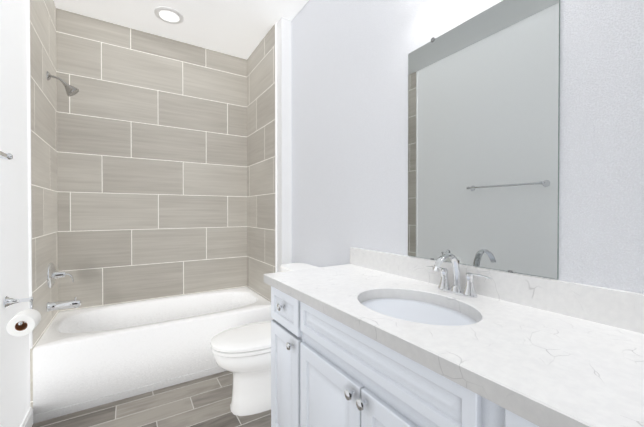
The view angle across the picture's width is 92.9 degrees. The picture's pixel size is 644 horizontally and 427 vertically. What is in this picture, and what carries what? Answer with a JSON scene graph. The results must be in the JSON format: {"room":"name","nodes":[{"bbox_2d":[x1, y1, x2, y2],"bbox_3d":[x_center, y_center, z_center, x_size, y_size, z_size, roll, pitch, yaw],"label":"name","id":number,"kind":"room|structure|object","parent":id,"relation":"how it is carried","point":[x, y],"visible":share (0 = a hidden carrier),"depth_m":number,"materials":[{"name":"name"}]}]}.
{"room":"bathroom","nodes":[
{"label":"bathroom","id":0,"kind":"room"},
{"bbox_2d":[0,0,29,426],"bbox_3d":[-1.173,-0.190,0.812,0.150,2.800,4.150,0,1,-32],"label":"wall","id":1,"kind":"structure","parent":0,"point":[14,350],"depth_m":1.52,"materials":[{"name":"paint"}]},
{"bbox_2d":[0,151,12,159],"bbox_3d":[-1.112,-0.226,0.942,0.091,0.054,0.659,0,1,-32],"label":"towel rail","id":2,"kind":"object","parent":1,"relation":"attached to","point":[6,156],"visible":1,"depth_m":1.20,"materials":[{"name":"silver metal"}]},
{"bbox_2d":[3,296,40,336],"bbox_3d":[-1.351,0.451,1.370,0.138,0.145,0.220,0,1,-32],"label":"toilet paper holder","id":3,"kind":"object","parent":1,"relation":"attached to","point":[17,326],"visible":1,"depth_m":1.32,"materials":[{"name":"white paper"}]},
{"bbox_2d":[20,407,32,426],"bbox_3d":[-1.258,1.157,1.108,0.017,0.100,1.522,0,1,-32],"label":"baseboard","id":4,"kind":"structure","parent":1,"relation":"attached to","point":[27,421],"depth_m":1.69,"materials":[{"name":"white paint"}]},
{"bbox_2d":[27,0,32,348],"bbox_3d":[-1.665,-0.415,1.741,0.012,2.366,0.012,0,1,-32],"label":"trim","id":5,"kind":"structure","parent":1,"relation":"attached to","point":[29,161],"depth_m":1.74,"materials":[{"name":"white paint"}]},
{"bbox_2d":[30,0,57,408],"bbox_3d":[-1.871,-0.201,2.069,0.010,2.800,0.760,0,1,-32],"label":"wall tile","id":6,"kind":"structure","parent":1,"relation":"attached to","point":[44,138],"depth_m":2.00,"materials":[{"name":"beige tile"}]},
{"bbox_2d":[47,263,73,287],"bbox_3d":[-1.861,0.433,2.193,0.132,0.180,0.180,0,1,-32],"label":"handle","id":7,"kind":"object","parent":6,"relation":"attached to","point":[53,274],"depth_m":2.14,"materials":[{"name":"silver metal"}]},
{"bbox_2d":[47,71,78,95],"bbox_3d":[-1.826,-0.913,2.162,0.171,0.147,0.085,0,1,-32],"label":"shower head","id":8,"kind":"object","parent":6,"relation":"attached to","point":[71,90],"visible":1,"depth_m":2.16},
{"bbox_2d":[46,297,80,311],"bbox_3d":[-1.795,0.628,2.136,0.182,0.079,0.068,0,1,-32],"label":"tub spout","id":9,"kind":"object","parent":6,"relation":"attached to","point":[59,305],"visible":1,"depth_m":2.12,"materials":[{"name":"silver metal"}]},
{"bbox_2d":[32,371,270,426],"bbox_3d":[-0.425,1.256,1.296,2.200,0.100,4.150,0,1,-32],"label":"floor","id":10,"kind":"structure","parent":0,"point":[203,401],"depth_m":1.86,"materials":[{"name":"grey tile"}]},
{"bbox_2d":[33,287,273,423],"bbox_3d":[-1.220,0.979,2.481,1.516,0.434,0.770,0,1,-32],"label":"tub","id":11,"kind":"object","parent":10,"relation":"on","point":[87,358],"visible":0.94,"depth_m":2.09,"materials":[{"name":"ceramic"}]},
{"bbox_2d":[210,263,319,415],"bbox_3d":[-0.342,0.789,1.995,0.734,0.823,0.452,0,1,-32],"label":"toilet","id":12,"kind":"object","parent":10,"relation":"on","point":[242,353],"visible":0.44,"depth_m":1.84,"materials":[{"name":"white ceramic"}]},
{"bbox_2d":[264,247,643,426],"bbox_3d":[0.343,0.678,1.068,0.578,1.059,1.508,0,1,-32],"label":"bathroom vanity","id":13,"kind":"object","parent":10,"relation":"on","point":[367,338],"visible":1,"depth_m":0.88,"materials":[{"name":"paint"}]},
{"bbox_2d":[53,0,308,59],"bbox_3d":[-0.425,-1.644,1.273,2.200,0.100,4.150,0,1,-32],"label":"ceiling","id":14,"kind":"structure","parent":0,"point":[239,28],"depth_m":2.50,"materials":[{"name":"paint"}]},
{"bbox_2d":[154,7,183,23],"bbox_3d":[-1.234,-1.597,2.471,0.216,0.012,0.216,0,1,-32],"label":"recessed light","id":15,"kind":"object","parent":14,"relation":"in","point":[169,15],"visible":0.98,"depth_m":2.46,"materials":[{"name":"white paint"}]},
{"bbox_2d":[277,17,291,271],"bbox_3d":[-0.517,-0.207,2.884,0.090,2.800,0.845,0,1,-32],"label":"wall","id":16,"kind":"structure","parent":0,"point":[284,191],"depth_m":2.53,"materials":[{"name":"paint"}]},
{"bbox_2d":[247,24,274,301],"bbox_3d":[-0.585,-0.207,2.898,0.010,2.800,0.730,0,1,-32],"label":"wall tile","id":17,"kind":"structure","parent":16,"relation":"attached to","point":[260,161],"depth_m":2.86,"materials":[{"name":"beige tile"}]},
{"bbox_2d":[275,23,276,272],"bbox_3d":[-0.388,-0.422,2.582,0.012,2.366,0.012,0,1,-32],"label":"trim","id":18,"kind":"structure","parent":16,"relation":"attached to","point":[275,147],"depth_m":2.58,"materials":[{"name":"white paint"}]},
{"bbox_2d":[291,0,643,293],"bbox_3d":[0.332,-0.198,1.762,0.150,2.800,4.150,0,1,-32],"label":"wall","id":19,"kind":"structure","parent":0,"point":[349,92],"depth_m":1.52,"materials":[{"name":"paint"}]},
{"bbox_2d":[408,0,559,278],"bbox_3d":[0.580,-0.287,1.218,0.010,0.986,0.612,0,1,-32],"label":"mirror","id":20,"kind":"object","parent":19,"relation":"attached to","point":[483,130],"visible":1,"depth_m":1.14,"materials":[{"name":"clear glass"}]},
{"bbox_3d":[-1.434,-0.207,2.894,1.930,2.800,0.150,0,1,-32],"label":"wall","id":21,"kind":"structure","parent":0,"visible":0},
{"bbox_2d":[56,8,246,312],"bbox_3d":[-1.429,-0.206,2.803,1.520,2.800,0.010,0,1,-32],"label":"wall tile","id":22,"kind":"structure","parent":21,"relation":"attached to","point":[151,166],"depth_m":2.71,"materials":[{"name":"beige tile"}]}
]}

